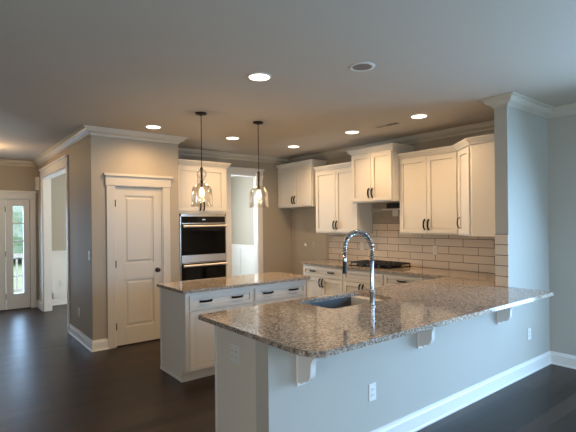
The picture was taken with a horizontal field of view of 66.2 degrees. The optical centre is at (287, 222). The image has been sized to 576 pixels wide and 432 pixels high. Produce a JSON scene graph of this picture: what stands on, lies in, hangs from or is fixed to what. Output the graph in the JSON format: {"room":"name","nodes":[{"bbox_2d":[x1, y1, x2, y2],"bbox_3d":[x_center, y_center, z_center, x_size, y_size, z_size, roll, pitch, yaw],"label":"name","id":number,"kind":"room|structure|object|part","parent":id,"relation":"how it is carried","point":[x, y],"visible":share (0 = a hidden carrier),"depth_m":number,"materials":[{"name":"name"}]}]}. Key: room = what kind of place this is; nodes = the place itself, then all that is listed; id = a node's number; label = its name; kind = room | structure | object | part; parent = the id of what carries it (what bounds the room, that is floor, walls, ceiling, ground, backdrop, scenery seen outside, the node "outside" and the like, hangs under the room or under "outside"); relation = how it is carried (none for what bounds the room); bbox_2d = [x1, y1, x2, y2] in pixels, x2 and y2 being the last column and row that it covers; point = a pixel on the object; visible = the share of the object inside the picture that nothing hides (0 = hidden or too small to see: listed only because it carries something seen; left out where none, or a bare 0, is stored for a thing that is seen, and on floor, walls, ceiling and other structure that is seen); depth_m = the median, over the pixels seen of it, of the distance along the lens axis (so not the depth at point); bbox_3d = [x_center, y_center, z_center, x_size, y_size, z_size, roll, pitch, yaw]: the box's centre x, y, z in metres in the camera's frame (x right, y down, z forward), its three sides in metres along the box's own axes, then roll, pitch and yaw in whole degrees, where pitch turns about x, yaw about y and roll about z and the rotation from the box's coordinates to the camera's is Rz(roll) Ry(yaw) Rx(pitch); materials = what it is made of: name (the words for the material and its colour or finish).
{"room":"kitchen","nodes":[
{"label":"kitchen","id":0,"kind":"room"},
{"bbox_2d":[0,165,65,305],"bbox_3d":[-4.717,0.237,8.480,9.100,2.743,0.140,-1,0,-38],"label":"wall","id":1,"kind":"structure","parent":0,"point":[13,178],"depth_m":8.37,"materials":[{"name":"beige paint"}]},
{"bbox_2d":[0,190,36,310],"bbox_3d":[-5.371,0.521,7.919,1.515,2.190,0.166,-1,0,-38],"label":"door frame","id":2,"kind":"structure","parent":1,"relation":"in","point":[4,194],"depth_m":8.07,"materials":[{"name":"white paint"}]},
{"bbox_2d":[7,199,30,308],"bbox_3d":[-5.008,0.591,8.216,0.350,2.018,0.050,-1,0,-38],"label":"door","id":3,"kind":"structure","parent":2,"relation":"attached to","point":[15,300],"depth_m":8.21,"materials":[{"name":"white paint"}]},
{"bbox_2d":[37,135,103,339],"bbox_3d":[-3.521,0.225,6.927,0.130,2.743,3.780,-1,0,-38],"label":"wall","id":4,"kind":"structure","parent":0,"point":[85,157],"depth_m":5.64,"materials":[{"name":"beige paint"}]},
{"bbox_2d":[35,177,38,190],"bbox_3d":[-4.704,-0.716,8.268,0.050,0.250,0.160,-1,0,-38],"label":"door chime","id":5,"kind":"object","parent":4,"relation":"attached to","point":[36,178],"visible":1,"depth_m":8.21,"materials":[{"name":"white plastic"}]},
{"bbox_2d":[37,300,41,310],"bbox_3d":[-4.596,1.540,8.176,0.032,0.135,0.470,-1,0,-38],"label":"baseboard","id":6,"kind":"structure","parent":4,"relation":"attached to","point":[39,303],"depth_m":8.21,"materials":[{"name":"white paint"}]},
{"bbox_2d":[39,155,69,332],"bbox_3d":[-3.764,0.322,7.199,0.176,2.555,2.170,-1,0,-38],"label":"door frame","id":7,"kind":"structure","parent":4,"relation":"attached to","point":[60,165],"depth_m":7.93,"materials":[{"name":"white paint"}]},
{"bbox_2d":[69,324,109,351],"bbox_3d":[-2.685,1.520,5.919,0.215,0.135,1.222,-1,0,-38],"label":"baseboard","id":8,"kind":"structure","parent":4,"relation":"attached to","point":[91,345],"depth_m":5.51,"materials":[{"name":"white paint"}]},
{"bbox_2d":[0,92,575,166],"bbox_3d":[-1.295,-1.125,3.453,8.265,0.090,12.010,-1,0,-38],"label":"crown molding","id":9,"kind":"structure","parent":4,"relation":"attached to","point":[512,99],"depth_m":5.83,"materials":[{"name":"white paint"}]},
{"bbox_2d":[102,136,178,338],"bbox_3d":[-2.164,0.211,6.126,1.008,2.743,0.840,-1,0,-38],"label":"wall","id":10,"kind":"structure","parent":0,"point":[119,155],"depth_m":5.81,"materials":[{"name":"beige paint"}]},
{"bbox_2d":[103,173,172,348],"bbox_3d":[-1.960,0.483,5.797,0.894,2.195,0.166,-1,0,-38],"label":"door","id":11,"kind":"structure","parent":10,"relation":"in","point":[138,233],"depth_m":5.75,"materials":[{"name":"white paint"}]},
{"bbox_2d":[178,154,291,273],"bbox_3d":[-1.362,0.203,7.370,3.808,2.743,0.120,-1,0,-38],"label":"wall","id":12,"kind":"structure","parent":0,"point":[277,251],"depth_m":8.14,"materials":[{"name":"beige paint"}]},
{"bbox_2d":[52,297,66,305],"bbox_3d":[-2.220,1.516,8.555,3.908,0.135,2.820,-1,0,-38],"label":"baseboard","id":13,"kind":"structure","parent":12,"relation":"attached to","point":[55,301],"depth_m":8.58,"materials":[{"name":"white paint"}]},
{"bbox_2d":[52,244,253,298],"bbox_3d":[-2.232,0.991,8.563,3.908,0.915,2.800,-1,0,-38],"label":"wainscot","id":14,"kind":"structure","parent":12,"relation":"attached to","point":[242,255],"depth_m":8.67,"materials":[{"name":"white paint"}]},
{"bbox_2d":[226,166,263,276],"bbox_3d":[-0.781,0.308,7.799,0.809,2.520,0.166,-1,0,-38],"label":"door frame","id":15,"kind":"structure","parent":12,"relation":"attached to","point":[230,171],"depth_m":7.94,"materials":[{"name":"white paint"}]},
{"bbox_2d":[231,176,253,244],"bbox_3d":[-0.655,0.195,9.725,0.220,2.743,2.940,-1,0,-38],"label":"wall","id":16,"kind":"structure","parent":0,"point":[242,216],"depth_m":10.21,"materials":[{"name":"beige paint"}]},
{"bbox_2d":[0,0,575,160],"bbox_3d":[-1.020,-1.222,3.696,9.200,0.100,12.250,-1,0,-38],"label":"ceiling","id":17,"kind":"structure","parent":0,"point":[66,66],"depth_m":3.37,"materials":[{"name":"paint"}]},
{"bbox_2d":[145,125,161,128],"bbox_3d":[-1.644,-1.161,5.388,0.196,0.010,0.196,-1,0,-38],"label":"recessed light","id":18,"kind":"object","parent":17,"relation":"in","point":[146,126],"visible":1,"depth_m":5.36,"materials":[{"name":"white paint"}]},
{"bbox_2d":[191,112,212,206],"bbox_3d":[-0.931,-0.670,4.749,0.241,1.006,0.241,-1,0,-38],"label":"pendant light","id":19,"kind":"object","parent":17,"relation":"hanging from","point":[201,169],"visible":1,"depth_m":4.74,"materials":[{"name":"clear glass"}]},
{"bbox_2d":[200,167,202,186],"bbox_3d":[-0.929,-0.481,4.749,0.032,0.215,0.032,-1,0,-38],"label":"socket","id":20,"kind":"object","parent":19,"relation":"attached to","point":[201,168],"depth_m":4.74,"materials":[{"name":"black metal"}]},
{"bbox_3d":[-0.932,-0.861,4.749,0.008,0.575,0.008,-1,0,-16],"label":"rod","id":21,"kind":"part","parent":19,"relation":"part of","materials":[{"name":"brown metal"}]},
{"bbox_3d":[-0.927,-0.321,4.749,0.054,0.105,0.053,-1,0,-38],"label":"bulb","id":22,"kind":"part","parent":19,"relation":"part of","materials":[{"name":"white glass"}]},
{"bbox_3d":[-0.927,-0.368,4.749,0.241,0.401,0.241,-1,0,-38],"label":"lamp shade","id":23,"kind":"part","parent":19,"relation":"part of","materials":[{"name":"clear glass"}]},
{"bbox_2d":[226,136,238,139],"bbox_3d":[-0.773,-1.170,6.152,0.196,0.010,0.196,-1,0,-38],"label":"recessed light","id":24,"kind":"object","parent":17,"relation":"in","point":[230,137],"visible":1,"depth_m":6.13,"materials":[{"name":"white paint"}]},
{"bbox_2d":[249,121,268,207],"bbox_3d":[-0.348,-0.676,5.209,0.241,1.006,0.241,-1,0,-38],"label":"pendant light","id":25,"kind":"object","parent":17,"relation":"hanging from","point":[254,122],"visible":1,"depth_m":5.20,"materials":[{"name":"clear glass"}]},
{"bbox_2d":[257,172,259,189],"bbox_3d":[-0.346,-0.487,5.209,0.032,0.215,0.032,-1,0,-38],"label":"socket","id":26,"kind":"object","parent":25,"relation":"attached to","point":[258,173],"depth_m":5.20,"materials":[{"name":"black metal"}]},
{"bbox_3d":[-0.350,-0.867,5.209,0.008,0.575,0.008,-1,0,-16],"label":"rod","id":27,"kind":"part","parent":25,"relation":"part of","materials":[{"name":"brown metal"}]},
{"bbox_3d":[-0.345,-0.374,5.209,0.241,0.401,0.241,-1,0,-38],"label":"lamp shade","id":28,"kind":"part","parent":25,"relation":"part of","materials":[{"name":"clear glass"}]},
{"bbox_3d":[-0.345,-0.327,5.209,0.054,0.105,0.053,-1,0,-38],"label":"bulb","id":29,"kind":"part","parent":25,"relation":"part of","materials":[{"name":"white glass"}]},
{"bbox_2d":[247,72,270,80],"bbox_3d":[-0.232,-1.176,3.579,0.196,0.010,0.196,-1,0,-38],"label":"recessed light","id":30,"kind":"object","parent":17,"relation":"in","point":[258,76],"visible":1,"depth_m":3.55,"materials":[{"name":"white paint"}]},
{"bbox_2d":[345,130,359,133],"bbox_3d":[0.847,-1.187,5.832,0.196,0.010,0.196,-1,0,-38],"label":"recessed light","id":31,"kind":"object","parent":17,"relation":"in","point":[350,131],"visible":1,"depth_m":5.81,"materials":[{"name":"white paint"}]},
{"bbox_2d":[349,62,374,71],"bbox_3d":[0.566,-1.185,3.374,0.196,0.008,0.196,-1,0,-38],"label":"recessed light","id":32,"kind":"object","parent":17,"relation":"in","point":[360,66],"visible":1,"depth_m":3.36,"materials":[{"name":"white paint"}]},
{"bbox_2d":[374,122,400,127],"bbox_3d":[1.218,-1.192,5.430,0.110,0.008,0.360,-1,0,-38],"label":"ceiling vent","id":33,"kind":"object","parent":17,"relation":"in","point":[392,123],"visible":1,"depth_m":5.43,"materials":[{"name":"metal"}]},
{"bbox_2d":[410,114,427,117],"bbox_3d":[1.478,-1.193,4.981,0.196,0.010,0.196,-1,0,-38],"label":"recessed light","id":34,"kind":"object","parent":17,"relation":"in","point":[414,115],"visible":1,"depth_m":4.97,"materials":[{"name":"white paint"}]},
{"bbox_2d":[0,304,575,431],"bbox_3d":[-0.982,1.620,3.766,9.100,0.100,12.150,-1,0,-38],"label":"floor","id":35,"kind":"structure","parent":0,"point":[50,381],"depth_m":4.03,"materials":[{"name":"brown wood"}]},
{"bbox_2d":[178,159,230,280],"bbox_3d":[-1.442,0.338,6.775,0.923,2.473,0.708,-1,0,-38],"label":"tall cabinet","id":36,"kind":"object","parent":35,"relation":"on","point":[215,178],"visible":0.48,"depth_m":6.53,"materials":[{"name":"white wood"}]},
{"bbox_3d":[-1.433,-0.480,6.402,0.388,0.640,0.019,-1,0,-38],"label":"door","id":37,"kind":"part","parent":36,"relation":"part of","materials":[{"name":"white wood"}]},
{"bbox_2d":[179,214,226,280],"bbox_3d":[-1.371,0.542,6.698,0.752,1.325,0.579,-1,0,-38],"label":"double wall oven","id":38,"kind":"object","parent":36,"relation":"in","point":[202,237],"visible":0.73,"depth_m":6.50,"materials":[{"name":"silver metal"}]},
{"bbox_3d":[-1.255,-0.037,6.543,0.716,0.090,0.034,-1,0,-38],"label":"control panel","id":39,"kind":"part","parent":38,"relation":"part of","materials":[{"name":"black glass"}]},
{"bbox_3d":[-1.456,-0.861,6.776,0.923,0.075,0.706,-1,0,-38],"label":"crown","id":40,"kind":"part","parent":36,"relation":"part of","materials":[{"name":"white wood"}]},
{"bbox_3d":[-1.127,-0.483,6.643,0.388,0.640,0.019,-1,0,-38],"label":"door","id":41,"kind":"part","parent":36,"relation":"part of","materials":[{"name":"white wood"}]},
{"bbox_2d":[160,280,305,382],"bbox_3d":[-0.565,1.124,4.969,1.556,0.883,0.666,-1,0,-38],"label":"kitchen island","id":42,"kind":"object","parent":35,"relation":"on","point":[187,342],"visible":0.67,"depth_m":4.47,"materials":[{"name":"white paint"}]},
{"bbox_3d":[-1.366,1.133,4.740,0.006,0.883,0.020,-1,0,-38],"label":"corner trim","id":43,"kind":"part","parent":42,"relation":"part of","materials":[{"name":"white paint"}]},
{"bbox_3d":[-1.202,1.563,4.536,0.010,0.018,0.550,-1,0,-38],"label":"shoe molding","id":44,"kind":"part","parent":42,"relation":"part of","materials":[{"name":"white paint"}]},
{"bbox_3d":[-1.174,1.131,4.512,0.012,0.883,0.612,-1,0,-38],"label":"panel","id":45,"kind":"part","parent":42,"relation":"part of","materials":[{"name":"white wood"}]},
{"bbox_3d":[-0.812,1.166,4.413,0.362,0.575,0.019,-1,0,-38],"label":"door","id":46,"kind":"part","parent":42,"relation":"part of","materials":[{"name":"white wood"}]},
{"bbox_3d":[-0.808,0.783,4.386,0.146,0.021,0.047,-1,0,-38],"label":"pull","id":47,"kind":"part","parent":42,"relation":"part of","materials":[{"name":"black metal"}]},
{"bbox_3d":[-0.672,0.792,4.527,0.730,0.140,0.019,-1,0,-38],"label":"drawer","id":48,"kind":"part","parent":42,"relation":"part of","materials":[{"name":"white wood"}]},
{"bbox_2d":[157,272,309,293],"bbox_3d":[-0.574,0.667,4.979,1.621,0.030,0.685,-1,0,-38],"label":"island countertop","id":49,"kind":"structure","parent":42,"relation":"on","point":[220,283],"depth_m":4.81,"materials":[{"name":"stone"}]},
{"bbox_3d":[-0.524,1.163,4.641,0.362,0.575,0.019,-1,0,-38],"label":"door","id":50,"kind":"part","parent":42,"relation":"part of","materials":[{"name":"white wood"}]},
{"bbox_3d":[-0.214,1.160,4.885,0.358,0.575,0.019,-1,0,-38],"label":"door","id":51,"kind":"part","parent":42,"relation":"part of","materials":[{"name":"white wood"}]},
{"bbox_3d":[-0.076,0.786,4.998,0.720,0.140,0.019,-1,0,-38],"label":"drawer","id":52,"kind":"part","parent":42,"relation":"part of","materials":[{"name":"white wood"}]},
{"bbox_3d":[0.070,1.157,5.110,0.358,0.575,0.019,-1,0,-38],"label":"door","id":53,"kind":"part","parent":42,"relation":"part of","materials":[{"name":"white wood"}]},
{"bbox_2d":[214,296,383,431],"bbox_3d":[0.884,1.109,3.854,3.054,0.883,0.681,-1,0,-38],"label":"base cabinet","id":54,"kind":"object","parent":35,"relation":"on","point":[235,384],"visible":0.14,"depth_m":2.98,"materials":[{"name":"white paint"}]},
{"bbox_3d":[-0.517,1.124,3.168,0.004,0.883,0.022,-1,0,-38],"label":"corner trim","id":55,"kind":"part","parent":54,"relation":"part of","materials":[{"name":"white paint"}]},
{"bbox_2d":[230,343,239,364],"bbox_3d":[-0.358,0.884,2.959,0.009,0.118,0.118,-1,0,-38],"label":"wall outlet","id":56,"kind":"object","parent":54,"relation":"attached to","point":[234,350],"visible":1,"depth_m":2.95,"materials":[{"name":"white plastic"}]},
{"bbox_2d":[198,259,553,356],"bbox_3d":[0.416,0.657,4.875,3.844,0.030,3.915,-1,0,-38],"label":"countertop","id":57,"kind":"structure","parent":54,"relation":"on","point":[297,327],"depth_m":3.13,"materials":[{"name":"stone"}]},
{"bbox_2d":[307,296,350,308],"bbox_3d":[0.484,0.779,3.650,0.770,0.213,0.460,-1,0,-38],"label":"sink","id":58,"kind":"object","parent":57,"relation":"in","point":[346,301],"visible":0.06,"depth_m":3.86,"materials":[{"name":"grey metal"}]},
{"bbox_2d":[342,230,375,306],"bbox_3d":[0.546,0.349,3.439,0.305,0.582,0.057,-1,0,43],"label":"kitchen faucet","id":59,"kind":"object","parent":57,"relation":"on","point":[354,232],"visible":1,"depth_m":3.36,"materials":[{"name":"silver metal"}]},
{"bbox_2d":[348,260,410,268],"bbox_3d":[1.315,0.604,6.371,0.510,0.056,0.740,-1,0,-38],"label":"gas cooktop","id":60,"kind":"object","parent":57,"relation":"in","point":[382,264],"visible":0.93,"depth_m":6.23,"materials":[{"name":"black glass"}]},
{"bbox_3d":[1.315,0.626,6.371,0.510,0.012,0.740,-1,0,-38],"label":"cooktop plate","id":61,"kind":"part","parent":60,"relation":"part of","materials":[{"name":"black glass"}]},
{"bbox_2d":[303,264,342,297],"bbox_3d":[0.751,1.111,7.021,0.664,0.883,0.905,-1,0,-38],"label":"base cabinet","id":62,"kind":"object","parent":35,"relation":"on","point":[324,280],"visible":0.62,"depth_m":6.82,"materials":[{"name":"white wood"}]},
{"bbox_3d":[0.393,1.156,7.021,0.019,0.570,0.438,-1,0,-38],"label":"door","id":63,"kind":"part","parent":62,"relation":"part of","materials":[{"name":"white wood"}]},
{"bbox_3d":[0.527,0.780,6.847,0.019,0.150,0.881,-1,0,-38],"label":"drawer","id":64,"kind":"part","parent":62,"relation":"part of","materials":[{"name":"white wood"}]},
{"bbox_3d":[0.668,1.153,6.673,0.019,0.570,0.438,-1,0,-38],"label":"door","id":65,"kind":"part","parent":62,"relation":"part of","materials":[{"name":"white wood"}]},
{"bbox_2d":[343,268,383,291],"bbox_3d":[1.267,1.105,6.368,0.664,0.883,0.760,-1,0,-38],"label":"base cabinet","id":66,"kind":"object","parent":35,"relation":"on","point":[355,279],"visible":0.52,"depth_m":6.22,"materials":[{"name":"white wood"}]},
{"bbox_3d":[0.932,1.150,6.339,0.019,0.570,0.366,-1,0,-38],"label":"door","id":67,"kind":"part","parent":66,"relation":"part of","materials":[{"name":"white wood"}]},
{"bbox_3d":[1.042,0.774,6.193,0.019,0.150,0.736,-1,0,-38],"label":"drawer","id":68,"kind":"part","parent":66,"relation":"part of","materials":[{"name":"white wood"}]},
{"bbox_3d":[1.161,1.148,6.048,0.019,0.570,0.366,-1,0,-38],"label":"door","id":69,"kind":"part","parent":66,"relation":"part of","materials":[{"name":"white wood"}]},
{"bbox_2d":[384,272,434,285],"bbox_3d":[1.781,1.100,5.716,0.664,0.883,0.900,-1,0,-38],"label":"base cabinet","id":70,"kind":"object","parent":35,"relation":"on","point":[389,278],"visible":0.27,"depth_m":5.68,"materials":[{"name":"white wood"}]},
{"bbox_3d":[1.468,0.770,5.655,0.019,0.150,0.588,-1,0,-38],"label":"drawer","id":71,"kind":"part","parent":70,"relation":"part of","materials":[{"name":"white wood"}]},
{"bbox_2d":[291,130,493,275],"bbox_3d":[1.489,0.173,6.719,0.139,2.743,4.436,-1,0,-38],"label":"wall","id":72,"kind":"structure","parent":0,"point":[303,220],"depth_m":7.86,"materials":[{"name":"beige paint"}]},
{"bbox_2d":[276,159,326,207],"bbox_3d":[0.228,-0.659,7.903,0.364,0.793,1.015,-1,0,-38],"label":"upper cabinet","id":73,"kind":"object","parent":72,"relation":"attached to","point":[296,180],"visible":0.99,"depth_m":7.76,"materials":[{"name":"white wood"}]},
{"bbox_3d":[-0.038,-0.622,8.028,0.019,0.685,0.470,-1,0,-38],"label":"door","id":74,"kind":"part","parent":73,"relation":"part of","materials":[{"name":"white wood"}]},
{"bbox_3d":[0.225,-1.020,7.904,0.361,0.070,1.015,-1,0,-38],"label":"crown","id":75,"kind":"part","parent":73,"relation":"part of","materials":[{"name":"white wood"}]},
{"bbox_3d":[0.256,-0.625,7.655,0.019,0.685,0.466,-1,0,-38],"label":"door","id":76,"kind":"part","parent":73,"relation":"part of","materials":[{"name":"white wood"}]},
{"bbox_2d":[313,162,371,232],"bbox_3d":[0.862,-0.370,7.103,0.364,1.093,0.953,-1,0,-38],"label":"upper cabinet","id":77,"kind":"object","parent":72,"relation":"attached to","point":[336,212],"visible":0.85,"depth_m":6.97,"materials":[{"name":"white wood"}]},
{"bbox_3d":[0.614,-0.334,7.206,0.019,0.985,0.464,-1,0,-38],"label":"door","id":78,"kind":"part","parent":77,"relation":"part of","materials":[{"name":"white wood"}]},
{"bbox_3d":[0.858,-0.882,7.104,0.361,0.070,0.953,-1,0,-38],"label":"crown","id":79,"kind":"part","parent":77,"relation":"part of","materials":[{"name":"white wood"}]},
{"bbox_3d":[0.904,-0.337,6.838,0.019,0.985,0.460,-1,0,-38],"label":"door","id":80,"kind":"part","parent":77,"relation":"part of","materials":[{"name":"white wood"}]},
{"bbox_2d":[346,143,415,203],"bbox_3d":[1.336,-0.673,6.387,0.503,0.778,0.858,-1,0,-38],"label":"upper cabinet","id":81,"kind":"object","parent":72,"relation":"attached to","point":[374,169],"visible":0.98,"depth_m":6.18,"materials":[{"name":"white wood"}]},
{"bbox_3d":[1.062,-0.636,6.408,0.019,0.670,0.366,-1,0,-38],"label":"door","id":82,"kind":"part","parent":81,"relation":"part of","materials":[{"name":"white wood"}]},
{"bbox_3d":[1.333,-1.027,6.388,0.501,0.070,0.858,-1,0,-38],"label":"crown","id":83,"kind":"part","parent":81,"relation":"part of","materials":[{"name":"white wood"}]},
{"bbox_3d":[1.292,-0.638,6.117,0.019,0.670,0.363,-1,0,-38],"label":"door","id":84,"kind":"part","parent":81,"relation":"part of","materials":[{"name":"white wood"}]},
{"bbox_2d":[371,208,399,215],"bbox_3d":[1.528,-0.146,6.529,0.030,0.120,0.765,-1,0,-38],"label":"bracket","id":85,"kind":"object","parent":72,"relation":"attached to","point":[394,210],"visible":0.84,"depth_m":6.52,"materials":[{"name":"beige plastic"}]},
{"bbox_3d":[1.362,-0.179,6.747,0.020,0.050,0.220,-1,0,-38],"label":"plate","id":86,"kind":"part","parent":85,"relation":"part of","materials":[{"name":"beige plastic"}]},
{"bbox_2d":[387,203,399,208],"bbox_3d":[1.623,-0.243,6.425,0.008,0.083,0.470,-1,0,-38],"label":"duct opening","id":87,"kind":"object","parent":72,"relation":"attached to","point":[389,205],"visible":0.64,"depth_m":6.50,"materials":[{"name":"black metal"}]},
{"bbox_2d":[329,223,494,272],"bbox_3d":[1.757,0.322,6.267,0.010,0.610,3.395,-1,0,-38],"label":"tile backsplash","id":88,"kind":"structure","parent":72,"relation":"attached to","point":[455,252],"depth_m":6.16,"materials":[{"name":"white tile"}]},
{"bbox_2d":[433,246,437,253],"bbox_3d":[1.987,0.378,5.961,0.009,0.115,0.070,-1,0,-38],"label":"wall outlet","id":89,"kind":"object","parent":88,"relation":"attached to","point":[435,248],"visible":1,"depth_m":5.95,"materials":[{"name":"white plastic"}]},
{"bbox_2d":[397,145,458,234],"bbox_3d":[1.899,-0.386,5.790,0.364,1.093,0.870,-1,0,-38],"label":"upper cabinet","id":90,"kind":"object","parent":72,"relation":"attached to","point":[428,178],"visible":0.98,"depth_m":5.67,"materials":[{"name":"white wood"}]},
{"bbox_3d":[1.664,-0.350,5.876,0.019,0.985,0.422,-1,0,-38],"label":"door","id":91,"kind":"part","parent":90,"relation":"part of","materials":[{"name":"white wood"}]},
{"bbox_3d":[1.895,-0.898,5.790,0.361,0.070,0.870,-1,0,-38],"label":"crown","id":92,"kind":"part","parent":90,"relation":"part of","materials":[{"name":"white wood"}]},
{"bbox_3d":[1.928,-0.352,5.541,0.019,0.985,0.419,-1,0,-38],"label":"door","id":93,"kind":"part","parent":90,"relation":"part of","materials":[{"name":"white wood"}]},
{"bbox_2d":[453,133,494,236],"bbox_3d":[2.284,-0.390,5.053,0.673,1.093,0.825,-1,0,-38],"label":"upper cabinet","id":94,"kind":"object","parent":72,"relation":"attached to","point":[476,155],"visible":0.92,"depth_m":4.86,"materials":[{"name":"white wood"}]},
{"bbox_3d":[2.050,-0.354,5.136,0.019,0.985,0.379,-1,0,4],"label":"door","id":95,"kind":"part","parent":94,"relation":"part of","materials":[{"name":"white wood"}]},
{"bbox_3d":[2.278,-0.902,5.053,0.673,0.070,0.825,-1,0,-38],"label":"crown","id":96,"kind":"part","parent":94,"relation":"part of","materials":[{"name":"white wood"}]},
{"bbox_2d":[255,106,549,431],"bbox_3d":[1.401,0.174,3.744,3.965,2.743,0.125,-1,0,-38],"label":"wall","id":97,"kind":"structure","parent":0,"point":[463,354],"depth_m":3.60,"materials":[{"name":"grey paint"}]},
{"bbox_2d":[296,355,330,385],"bbox_3d":[0.156,0.817,2.495,0.060,0.283,0.285,-1,0,-38],"label":"corbel","id":98,"kind":"object","parent":97,"relation":"attached to","point":[305,366],"visible":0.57,"depth_m":2.53,"materials":[{"name":"white paint"}]},
{"bbox_3d":[0.072,0.818,2.602,0.060,0.283,0.012,-1,0,-38],"label":"plate","id":99,"kind":"part","parent":98,"relation":"part of","materials":[{"name":"white paint"}]},
{"bbox_2d":[369,382,375,401],"bbox_3d":[0.575,1.154,2.998,0.070,0.115,0.009,-1,0,-38],"label":"wall outlet","id":100,"kind":"object","parent":97,"relation":"attached to","point":[372,387],"visible":1,"depth_m":3.00,"materials":[{"name":"white plastic"}]},
{"bbox_2d":[417,323,451,348],"bbox_3d":[1.081,0.807,3.225,0.060,0.283,0.285,-1,0,-38],"label":"corbel","id":101,"kind":"object","parent":97,"relation":"attached to","point":[424,338],"visible":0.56,"depth_m":3.27,"materials":[{"name":"white paint"}]},
{"bbox_3d":[0.996,0.808,3.332,0.060,0.283,0.012,-1,0,-38],"label":"plate","id":102,"kind":"part","parent":101,"relation":"part of","materials":[{"name":"white paint"}]},
{"bbox_2d":[495,234,508,286],"bbox_3d":[2.068,0.369,4.269,0.010,0.509,0.125,-1,0,-38],"label":"tile backsplash","id":103,"kind":"structure","parent":97,"relation":"attached to","point":[501,240],"depth_m":4.26,"materials":[{"name":"white tile"}]},
{"bbox_2d":[496,303,525,323],"bbox_3d":[2.031,0.797,3.974,0.060,0.283,0.285,-1,0,-38],"label":"corbel","id":104,"kind":"object","parent":97,"relation":"attached to","point":[503,315],"visible":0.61,"depth_m":4.03,"materials":[{"name":"white paint"}]},
{"bbox_3d":[1.946,0.798,4.082,0.060,0.283,0.012,-1,0,-38],"label":"plate","id":105,"kind":"part","parent":104,"relation":"part of","materials":[{"name":"white paint"}]},
{"bbox_2d":[528,328,530,339],"bbox_3d":[2.451,1.135,4.479,0.070,0.115,0.009,-1,0,-38],"label":"wall outlet","id":106,"kind":"object","parent":97,"relation":"attached to","point":[529,329],"visible":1,"depth_m":4.47,"materials":[{"name":"white plastic"}]},
{"bbox_2d":[547,114,575,355],"bbox_3d":[4.310,0.144,3.088,0.210,2.743,4.509,-1,0,-38],"label":"wall","id":107,"kind":"structure","parent":0,"point":[562,129],"depth_m":4.68,"materials":[{"name":"grey paint"}]},
{"bbox_2d":[371,351,575,431],"bbox_3d":[2.767,1.464,1.860,3.755,0.135,4.509,-1,0,-38],"label":"baseboard","id":108,"kind":"structure","parent":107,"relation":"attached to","point":[417,420],"depth_m":3.78,"materials":[{"name":"white paint"}]},
{"label":"outside","id":109,"kind":"structure","parent":0,"visible":0},
{"bbox_2d":[5,261,23,292],"bbox_3d":[-15.588,1.971,23.805,55.000,0.100,33.290,-1,0,-38],"label":"lawn","id":110,"kind":"structure","parent":109,"point":[14,262],"depth_m":15.82,"materials":[{"name":"green plant"}]},
{"bbox_2d":[13,206,22,261],"bbox_3d":[-13.137,0.085,20.181,5.646,3.704,5.649,-1,0,-38],"label":"tree","id":111,"kind":"object","parent":110,"relation":"on","point":[17,210],"visible":0.03,"depth_m":18.42,"materials":[{"name":"green plant"}]},
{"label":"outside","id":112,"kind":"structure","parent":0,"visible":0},
{"bbox_3d":[-5.816,1.710,9.002,14.000,0.140,2.060,-1,0,-38],"label":"porch slab","id":113,"kind":"object","parent":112,"visible":0},
{"bbox_2d":[13,253,23,291],"bbox_3d":[-6.790,1.145,9.422,7.000,0.850,0.060,-1,0,-38],"label":"porch railing","id":114,"kind":"object","parent":113,"relation":"on","point":[17,289],"visible":0.12,"depth_m":9.95,"materials":[{"name":"white paint"}]},
{"bbox_3d":[-6.794,0.760,9.422,7.000,0.080,0.060,-1,0,-38],"label":"rail","id":115,"kind":"part","parent":114,"relation":"part of","materials":[{"name":"white paint"}]},
{"bbox_3d":[-6.786,1.540,9.422,7.000,0.060,0.060,-1,0,-38],"label":"rail","id":116,"kind":"part","parent":114,"relation":"part of","materials":[{"name":"white paint"}]}
]}

